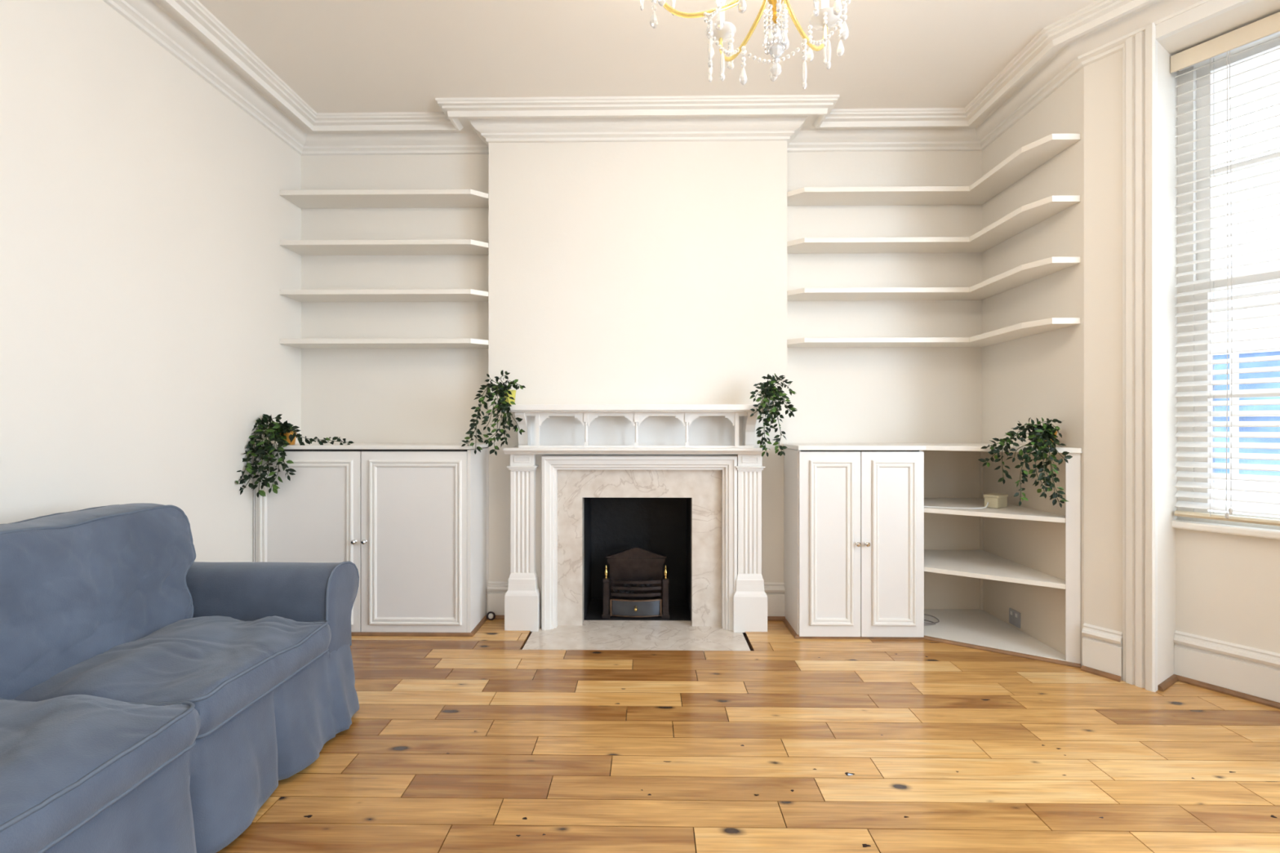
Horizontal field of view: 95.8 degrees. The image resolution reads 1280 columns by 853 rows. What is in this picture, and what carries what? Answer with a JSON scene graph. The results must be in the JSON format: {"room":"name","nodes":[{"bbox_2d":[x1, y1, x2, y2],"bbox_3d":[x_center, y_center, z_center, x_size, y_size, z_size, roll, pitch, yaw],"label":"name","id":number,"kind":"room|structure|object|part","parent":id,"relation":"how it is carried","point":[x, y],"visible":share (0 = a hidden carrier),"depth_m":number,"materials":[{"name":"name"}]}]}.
{"room":"living room","nodes":[
{"label":"living room","id":0,"kind":"room"},
{"bbox_2d":[0,0,301,562],"bbox_3d":[-2.234,-0.350,1.132,0.120,3.000,5.640,0,0,1],"label":"wall","id":1,"kind":"structure","parent":0,"point":[144,217],"depth_m":2.45,"materials":[{"name":"paint"}]},
{"bbox_2d":[488,140,786,582],"bbox_3d":[-0.015,-0.350,3.548,1.794,3.000,0.145,0,0,1],"label":"wall","id":2,"kind":"structure","parent":0,"point":[620,273],"depth_m":3.48,"materials":[{"name":"paint"}]},
{"bbox_2d":[487,581,507,619],"bbox_3d":[-0.835,1.042,3.467,0.157,0.216,0.040,0,0,1],"label":"baseboard","id":3,"kind":"structure","parent":2,"relation":"attached to","point":[497,590],"depth_m":3.47,"materials":[{"name":"paint"}]},
{"bbox_2d":[102,0,1210,155],"bbox_3d":[0.360,-1.780,1.004,5.074,0.140,5.223,0,0,1],"label":"trim","id":4,"kind":"structure","parent":2,"relation":"attached to","point":[186,29],"depth_m":3.29,"materials":[{"name":"paint"}]},
{"bbox_2d":[764,582,785,621],"bbox_3d":[0.795,1.042,3.444,0.171,0.216,0.040,0,0,1],"label":"baseboard","id":5,"kind":"structure","parent":2,"relation":"attached to","point":[775,592],"depth_m":3.44,"materials":[{"name":"paint"}]},
{"bbox_2d":[301,151,982,443],"bbox_3d":[0.144,-0.350,3.768,4.560,3.000,0.300,0,0,1],"label":"wall","id":6,"kind":"structure","parent":0,"point":[911,394],"depth_m":3.61,"materials":[{"name":"paint"}]},
{"bbox_2d":[280,189,488,208],"bbox_3d":[-1.527,-1.389,3.535,1.225,0.029,0.215,0,0,1],"label":"wall shelf","id":7,"kind":"object","parent":6,"relation":"attached to","point":[356,198],"visible":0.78,"depth_m":3.48,"materials":[{"name":"paint"}]},
{"bbox_2d":[280,239,488,255],"bbox_3d":[-1.527,-1.093,3.535,1.225,0.029,0.215,0,0,1],"label":"wall shelf","id":8,"kind":"object","parent":6,"relation":"attached to","point":[416,246],"visible":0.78,"depth_m":3.49,"materials":[{"name":"paint"}]},
{"bbox_2d":[280,288,488,302],"bbox_3d":[-1.527,-0.798,3.535,1.225,0.029,0.215,0,0,1],"label":"wall shelf","id":9,"kind":"object","parent":6,"relation":"attached to","point":[373,295],"visible":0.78,"depth_m":3.47,"materials":[{"name":"paint"}]},
{"bbox_2d":[280,338,488,348],"bbox_3d":[-1.527,-0.506,3.535,1.225,0.029,0.215,0,0,1],"label":"wall shelf","id":10,"kind":"object","parent":6,"relation":"attached to","point":[298,343],"visible":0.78,"depth_m":3.45,"materials":[{"name":"paint"}]},
{"bbox_2d":[786,133,1080,205],"bbox_3d":[1.498,-1.389,3.189,1.237,0.029,0.820,0,0,1],"label":"wall shelf","id":11,"kind":"object","parent":6,"relation":"attached to","point":[1030,157],"visible":0.91,"depth_m":3.39,"materials":[{"name":"paint"}]},
{"bbox_2d":[786,195,1080,253],"bbox_3d":[1.498,-1.093,3.189,1.237,0.029,0.820,0,0,1],"label":"wall shelf","id":12,"kind":"object","parent":6,"relation":"attached to","point":[1026,216],"visible":0.86,"depth_m":3.39,"materials":[{"name":"paint"}]},
{"bbox_2d":[786,257,1080,300],"bbox_3d":[1.498,-0.798,3.189,1.237,0.029,0.820,0,0,1],"label":"wall shelf","id":13,"kind":"object","parent":6,"relation":"attached to","point":[1024,273],"visible":0.87,"depth_m":3.38,"materials":[{"name":"paint"}]},
{"bbox_2d":[786,317,1080,347],"bbox_3d":[1.498,-0.506,3.189,1.237,0.029,0.820,0,0,1],"label":"wall shelf","id":14,"kind":"object","parent":6,"relation":"attached to","point":[1022,330],"visible":0.88,"depth_m":3.38,"materials":[{"name":"paint"}]},
{"bbox_2d":[198,0,1279,128],"bbox_3d":[0.611,-1.910,1.091,5.810,0.120,5.640,0,0,1],"label":"ceiling","id":15,"kind":"structure","parent":0,"point":[336,55],"depth_m":2.84,"materials":[{"name":"white paint"}]},
{"bbox_2d":[640,0,850,89],"bbox_3d":[0.376,-1.410,1.595,0.753,0.880,0.720,0,0,1],"label":"chandelier","id":16,"kind":"object","parent":15,"relation":"hanging from","point":[825,18],"visible":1,"depth_m":1.66,"materials":[{"name":"glass"}]},
{"bbox_3d":[0.196,-1.219,1.629,0.312,0.123,0.013,0,0,11],"label":"arm","id":17,"kind":"part","parent":16,"relation":"part of","materials":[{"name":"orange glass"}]},
{"bbox_3d":[0.267,-1.415,1.907,0.030,0.071,0.030,0,0,1],"label":"candle bulb","id":18,"kind":"part","parent":16,"relation":"part of","materials":[{"name":"beige glass"}]},
{"bbox_3d":[0.315,-1.219,1.767,0.013,0.123,0.312,0,0,-19],"label":"arm","id":19,"kind":"part","parent":16,"relation":"part of","materials":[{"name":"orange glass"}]},
{"bbox_3d":[0.494,-1.219,1.732,0.013,0.123,0.312,0,0,41],"label":"arm","id":20,"kind":"part","parent":16,"relation":"part of","materials":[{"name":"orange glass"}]},
{"bbox_2d":[216,619,1279,852],"bbox_3d":[0.622,1.158,1.141,5.590,0.017,5.500,0,0,1],"label":"floor","id":21,"kind":"structure","parent":0,"point":[482,742],"depth_m":2.00,"materials":[{"name":"brown wood"}]},
{"bbox_2d":[0,502,359,852],"bbox_3d":[-1.587,0.711,1.508,0.983,0.878,1.728,0,0,1],"label":"sofa","id":22,"kind":"object","parent":21,"relation":"on","point":[153,698],"visible":1,"depth_m":1.64,"materials":[{"name":"blue fabric"}]},
{"bbox_2d":[0,502,194,699],"bbox_3d":[-1.770,0.503,1.823,0.297,0.461,0.728,0,0,1],"label":"cushion","id":23,"kind":"object","parent":22,"relation":"on","point":[77,587],"depth_m":1.74,"materials":[{"name":"blue fabric"}]},
{"bbox_2d":[0,694,200,852],"bbox_3d":[-1.463,0.760,1.193,0.666,0.195,0.643,0,0,1],"label":"seat cushion","id":24,"kind":"object","parent":22,"relation":"on","point":[72,766],"depth_m":1.27,"materials":[{"name":"blue fabric"}]},
{"bbox_2d":[14,615,331,735],"bbox_3d":[-1.457,0.759,1.819,0.662,0.189,0.645,0,0,1],"label":"seat cushion","id":25,"kind":"object","parent":22,"relation":"on","point":[230,668],"depth_m":1.70,"materials":[{"name":"blue fabric"}]},
{"bbox_3d":[-1.601,0.701,2.252,0.913,0.344,0.236,0,0,1],"label":"arm","id":26,"kind":"part","parent":22,"relation":"part of","materials":[{"name":"blue fabric"}]},
{"bbox_2d":[253,447,488,636],"bbox_3d":[-1.526,0.638,3.394,1.230,1.024,0.476,0,0,1],"label":"base cabinet","id":27,"kind":"object","parent":21,"relation":"on","point":[413,524],"visible":0.83,"depth_m":3.19,"materials":[{"name":"paint"}]},
{"bbox_3d":[-1.842,0.638,3.190,0.520,0.907,0.014,0,0,1],"label":"panel moulding","id":28,"kind":"part","parent":27,"relation":"part of","materials":[{"name":"paint"}]},
{"bbox_3d":[-1.836,0.638,3.207,0.584,1.000,0.020,0,0,1],"label":"door","id":29,"kind":"part","parent":27,"relation":"part of","materials":[{"name":"paint"}]},
{"bbox_3d":[-1.571,0.633,3.175,0.027,0.026,0.036,0,0,1],"label":"knob","id":30,"kind":"part","parent":27,"relation":"part of","materials":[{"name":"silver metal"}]},
{"bbox_3d":[-1.514,0.633,3.174,0.027,0.026,0.036,0,0,1],"label":"knob","id":31,"kind":"part","parent":27,"relation":"part of","materials":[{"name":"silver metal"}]},
{"bbox_2d":[253,443,488,449],"bbox_3d":[-1.528,0.115,3.411,1.226,0.022,0.462,0,0,1],"label":"countertop","id":32,"kind":"structure","parent":27,"relation":"on","point":[313,446],"depth_m":3.18,"materials":[{"name":"paint"}]},
{"bbox_2d":[235,413,354,497],"bbox_3d":[-1.919,0.159,3.221,0.610,0.460,0.270,0,0,-9],"label":"trailing plant","id":33,"kind":"object","parent":32,"relation":"on","point":[285,434],"visible":0.97,"depth_m":3.16,"materials":[{"name":"green plant"}]},
{"bbox_3d":[-2.008,0.061,3.299,0.090,0.085,0.089,0,0,1],"label":"pot","id":34,"kind":"part","parent":33,"relation":"part of","materials":[{"name":"orange ceramic"}]},
{"bbox_3d":[-1.246,0.638,3.198,0.587,1.000,0.020,0,0,1],"label":"door","id":35,"kind":"part","parent":27,"relation":"part of","materials":[{"name":"paint"}]},
{"bbox_3d":[-1.236,0.638,3.181,0.510,0.907,0.014,0,0,1],"label":"panel moulding","id":36,"kind":"part","parent":27,"relation":"part of","materials":[{"name":"paint"}]},
{"bbox_2d":[486,611,495,620],"bbox_3d":[-0.885,1.126,3.436,0.054,0.055,0.016,0,0,1],"label":"pipe collar","id":37,"kind":"object","parent":21,"relation":"on","point":[490,616],"visible":1,"depth_m":3.43,"materials":[{"name":"plastic"}]},
{"bbox_2d":[522,620,750,650],"bbox_3d":[-0.017,1.161,3.218,1.183,0.010,0.465,0,0,1],"label":"hearth slab","id":38,"kind":"object","parent":21,"relation":"on","point":[627,635],"visible":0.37,"depth_m":3.18,"materials":[{"name":"beige stone"}]},
{"bbox_2d":[495,404,778,632],"bbox_3d":[-0.014,0.521,3.538,1.570,1.286,0.685,0,0,1],"label":"fireplace","id":39,"kind":"object","parent":21,"relation":"on","point":[682,483],"visible":0.95,"depth_m":3.35,"materials":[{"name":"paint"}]},
{"bbox_2d":[461,370,525,455],"bbox_3d":[-0.800,-0.081,3.225,0.349,0.482,0.227,0,0,1],"label":"trailing plant","id":40,"kind":"object","parent":39,"relation":"on","point":[507,397],"visible":1,"depth_m":3.16,"materials":[{"name":"green plant"}]},
{"bbox_3d":[-0.748,-0.165,3.296,0.084,0.085,0.083,0,0,1],"label":"pot","id":41,"kind":"part","parent":40,"relation":"part of","materials":[{"name":"yellow ceramic"}]},
{"bbox_2d":[601,546,670,618],"bbox_3d":[-0.024,0.952,3.532,0.408,0.408,0.158,0,0,1],"label":"grate","id":42,"kind":"object","parent":39,"relation":"in","point":[636,586],"visible":1,"depth_m":3.51,"materials":[{"name":"metal"}]},
{"bbox_3d":[-0.205,1.038,3.501,0.048,0.236,0.044,0,0,1],"label":"leg","id":43,"kind":"part","parent":42,"relation":"part of","materials":[{"name":"metal"}]},
{"bbox_3d":[-0.025,1.097,3.499,0.312,0.103,0.041,0,0,1],"label":"drawer frame","id":44,"kind":"part","parent":42,"relation":"part of","materials":[{"name":"brown metal"}]},
{"bbox_3d":[-0.023,0.949,3.596,0.376,0.402,0.030,0,0,1],"label":"plate","id":45,"kind":"part","parent":42,"relation":"part of","materials":[{"name":"metal"}]},
{"bbox_3d":[-0.024,1.100,3.542,0.300,0.100,0.117,0,0,1],"label":"ash drawer","id":46,"kind":"part","parent":42,"relation":"part of","materials":[{"name":"metal"}]},
{"bbox_3d":[0.155,1.038,3.496,0.048,0.236,0.044,0,0,1],"label":"leg","id":47,"kind":"part","parent":42,"relation":"part of","materials":[{"name":"metal"}]},
{"bbox_3d":[-0.023,0.114,3.273,1.330,0.012,0.020,0,0,1],"label":"gallery sill","id":48,"kind":"part","parent":39,"relation":"part of","materials":[{"name":"paint"}]},
{"bbox_3d":[-0.023,-0.070,3.278,1.310,0.020,0.030,0,0,1],"label":"gallery rail","id":49,"kind":"part","parent":39,"relation":"part of","materials":[{"name":"paint"}]},
{"bbox_3d":[-0.021,0.020,3.441,1.330,0.200,0.070,0,0,1],"label":"gallery panel","id":50,"kind":"part","parent":39,"relation":"part of","materials":[{"name":"paint"}]},
{"bbox_2d":[495,404,778,413],"bbox_3d":[-0.017,-0.101,3.336,1.570,0.042,0.280,0,0,1],"label":"mantel shelf","id":51,"kind":"object","parent":39,"relation":"attached to","point":[603,408],"depth_m":3.20,"materials":[{"name":"paint"}]},
{"bbox_3d":[-0.004,0.660,3.311,1.117,0.991,0.078,0,0,1],"label":"architrave","id":52,"kind":"part","parent":39,"relation":"part of","materials":[{"name":"paint"}]},
{"bbox_2d":[749,373,796,457],"bbox_3d":[0.728,-0.066,3.203,0.263,0.467,0.224,0,0,1],"label":"trailing plant","id":53,"kind":"object","parent":39,"relation":"on","point":[767,392],"visible":1,"depth_m":3.14,"materials":[{"name":"green plant"}]},
{"bbox_3d":[0.715,-0.161,3.275,0.080,0.078,0.079,0,0,1],"label":"pot","id":54,"kind":"part","parent":53,"relation":"part of","materials":[{"name":"white ceramic"}]},
{"bbox_2d":[782,448,924,639],"bbox_3d":[1.190,0.639,3.343,0.696,1.022,0.501,0,0,1],"label":"base cabinet","id":55,"kind":"object","parent":21,"relation":"on","point":[854,520],"visible":0.95,"depth_m":3.13,"materials":[{"name":"paint"}]},
{"bbox_3d":[1.028,0.637,3.140,0.330,1.002,0.020,0,0,1],"label":"door","id":56,"kind":"part","parent":55,"relation":"part of","materials":[{"name":"paint"}]},
{"bbox_3d":[1.035,0.628,3.123,0.236,0.893,0.014,0,0,1],"label":"panel moulding","id":57,"kind":"part","parent":55,"relation":"part of","materials":[{"name":"paint"}]},
{"bbox_3d":[1.173,0.633,3.111,0.027,0.026,0.036,0,0,1],"label":"knob","id":58,"kind":"part","parent":55,"relation":"part of","materials":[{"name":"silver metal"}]},
{"bbox_3d":[1.223,0.633,3.110,0.027,0.026,0.036,0,0,1],"label":"knob","id":59,"kind":"part","parent":55,"relation":"part of","materials":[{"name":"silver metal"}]},
{"bbox_3d":[1.365,0.637,3.136,0.336,1.002,0.020,0,0,1],"label":"door","id":60,"kind":"part","parent":55,"relation":"part of","materials":[{"name":"paint"}]},
{"bbox_3d":[1.371,0.628,3.119,0.235,0.893,0.014,0,0,1],"label":"panel moulding","id":61,"kind":"part","parent":55,"relation":"part of","materials":[{"name":"paint"}]},
{"bbox_2d":[783,443,1081,453],"bbox_3d":[1.484,0.116,3.181,1.261,0.025,0.836,0,0,1],"label":"countertop","id":62,"kind":"structure","parent":55,"relation":"on","point":[800,446],"depth_m":3.12,"materials":[{"name":"paint"}]},
{"bbox_2d":[978,417,1072,507],"bbox_3d":[1.906,0.170,2.829,0.381,0.434,0.265,0,0,1],"label":"trailing plant","id":63,"kind":"object","parent":62,"relation":"on","point":[1044,436],"visible":1,"depth_m":2.79,"materials":[{"name":"green plant"}]},
{"bbox_2d":[922,450,1080,668],"bbox_3d":[1.823,0.639,3.173,0.595,1.022,0.838,0,0,1],"label":"corner shelf unit","id":64,"kind":"object","parent":21,"relation":"on","point":[980,564],"visible":0.67,"depth_m":3.19,"materials":[{"name":"paint"}]},
{"bbox_2d":[924,613,939,625],"bbox_3d":[1.638,1.115,3.342,0.190,0.032,0.136,0,0,1],"label":"cable","id":65,"kind":"object","parent":64,"relation":"on","point":[931,623],"visible":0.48,"depth_m":3.33,"materials":[{"name":"white plastic"}]},
{"bbox_2d":[924,502,988,509],"bbox_3d":[1.719,0.427,3.136,0.354,0.031,0.062,0,0,5],"label":"cable","id":66,"kind":"object","parent":64,"relation":"on","point":[988,502],"visible":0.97,"depth_m":3.12,"materials":[{"name":"white plastic"}]},
{"bbox_2d":[983,493,1008,508],"bbox_3d":[1.951,0.407,3.172,0.118,0.070,0.078,0,0,-34],"label":"junction box","id":67,"kind":"object","parent":64,"relation":"on","point":[995,500],"visible":0.98,"depth_m":3.14,"materials":[{"name":"beige plastic"}]},
{"bbox_3d":[1.951,0.379,3.172,0.118,0.014,0.078,0,0,-34],"label":"lid","id":68,"kind":"part","parent":67,"relation":"part of","materials":[{"name":"beige plastic"}]},
{"bbox_3d":[1.951,0.412,3.172,0.110,0.060,0.070,0,0,-34],"label":"casing","id":69,"kind":"part","parent":67,"relation":"part of","materials":[{"name":"beige plastic"}]},
{"bbox_3d":[1.823,1.139,3.178,0.573,0.014,0.817,0,0,1],"label":"board","id":70,"kind":"part","parent":64,"relation":"part of","materials":[{"name":"paint"}]},
{"bbox_2d":[982,66,1084,666],"bbox_3d":[2.291,-0.350,3.167,0.350,3.000,0.840,0,0,1],"label":"wall","id":71,"kind":"structure","parent":0,"point":[1042,375],"depth_m":3.05,"materials":[{"name":"paint"}]},
{"bbox_2d":[1008,608,1020,628],"bbox_3d":[2.106,1.077,3.253,0.011,0.086,0.092,0,0,1],"label":"wall socket","id":72,"kind":"object","parent":71,"relation":"attached to","point":[1014,615],"visible":1,"depth_m":3.24,"materials":[{"name":"silver metal"}]},
{"bbox_2d":[1084,0,1279,684],"bbox_3d":[2.654,-0.350,2.239,0.350,3.000,1.450,0,0,-33],"label":"wall","id":73,"kind":"structure","parent":0,"point":[1219,586],"depth_m":2.63,"materials":[{"name":"paint"}]},
{"bbox_2d":[1080,622,1122,682],"bbox_3d":[2.134,1.042,2.676,0.040,0.216,0.147,0,0,-33],"label":"baseboard","id":74,"kind":"structure","parent":73,"relation":"attached to","point":[1102,647],"depth_m":2.67,"materials":[{"name":"paint"}]},
{"bbox_2d":[1157,674,1177,691],"bbox_3d":[2.361,1.139,2.580,0.233,0.021,0.018,0,0,-33],"label":"trim","id":75,"kind":"structure","parent":73,"relation":"attached to","point":[1162,686],"depth_m":2.56,"materials":[{"name":"brown wood"}]},
{"bbox_2d":[1122,0,1253,692],"bbox_3d":[2.491,-0.300,2.132,0.040,2.900,1.149,0,0,-33],"label":"trim","id":76,"kind":"structure","parent":73,"relation":"attached to","point":[1140,52],"depth_m":2.55,"materials":[{"name":"paint"}]},
{"bbox_2d":[1172,32,1279,539],"bbox_3d":[2.727,-0.610,2.287,0.155,2.140,0.933,0,0,-33],"label":"window","id":77,"kind":"structure","parent":73,"relation":"in","point":[1268,531],"depth_m":2.62,"materials":[{"name":"paint"}]},
{"bbox_2d":[1170,11,1279,526],"bbox_3d":[2.666,-0.631,2.247,0.076,2.074,0.905,0,0,-33],"label":"blind","id":78,"kind":"object","parent":77,"relation":"attached to","point":[1268,26],"visible":1,"depth_m":2.47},
{"bbox_3d":[2.496,-0.615,2.525,0.055,2.010,0.002,0,0,-33],"label":"ladder cord","id":79,"kind":"part","parent":78,"relation":"part of","materials":[{"name":"white fabric"}]},
{"bbox_3d":[2.675,0.393,2.253,0.048,0.026,0.889,0,0,-33],"label":"rail","id":80,"kind":"part","parent":78,"relation":"part of","materials":[{"name":"white wood"}]},
{"bbox_3d":[2.498,-0.605,2.454,0.012,1.991,0.023,0,0,-33],"label":"pull cord","id":81,"kind":"part","parent":78,"relation":"part of","materials":[{"name":"white fabric"}]},
{"bbox_3d":[2.672,-1.639,2.251,0.050,0.047,0.877,0,0,-33],"label":"head rail","id":82,"kind":"part","parent":78,"relation":"part of","materials":[{"name":"white wood"}]},
{"bbox_3d":[2.694,0.444,2.266,0.077,0.032,0.933,0,0,-33],"label":"sill","id":83,"kind":"part","parent":77,"relation":"part of","materials":[{"name":"paint"}]},
{"bbox_3d":[2.747,-0.115,2.300,0.030,1.070,0.809,0,0,-33],"label":"sash","id":84,"kind":"part","parent":77,"relation":"part of","materials":[{"name":"paint"}]},
{"bbox_3d":[2.775,-1.125,2.318,0.030,1.030,0.809,0,0,-33],"label":"sash","id":85,"kind":"part","parent":77,"relation":"part of","materials":[{"name":"paint"}]},
{"bbox_2d":[1173,630,1279,709],"bbox_3d":[2.686,1.042,2.260,0.040,0.216,0.907,0,0,-33],"label":"baseboard","id":86,"kind":"structure","parent":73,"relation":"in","point":[1249,673],"depth_m":2.49,"materials":[{"name":"paint"}]},
{"label":"outside","id":87,"kind":"structure","parent":0,"visible":0},
{"bbox_3d":[12.371,2.400,4.823,19.400,0.100,34.000,0,0,1],"label":"ground","id":88,"kind":"structure","parent":87,"visible":0},
{"bbox_2d":[1210,253,1279,516],"bbox_3d":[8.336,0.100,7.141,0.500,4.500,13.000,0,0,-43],"label":"neighbouring house","id":89,"kind":"structure","parent":88,"relation":"on","point":[1273,264],"depth_m":7.51,"materials":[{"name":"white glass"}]}
]}

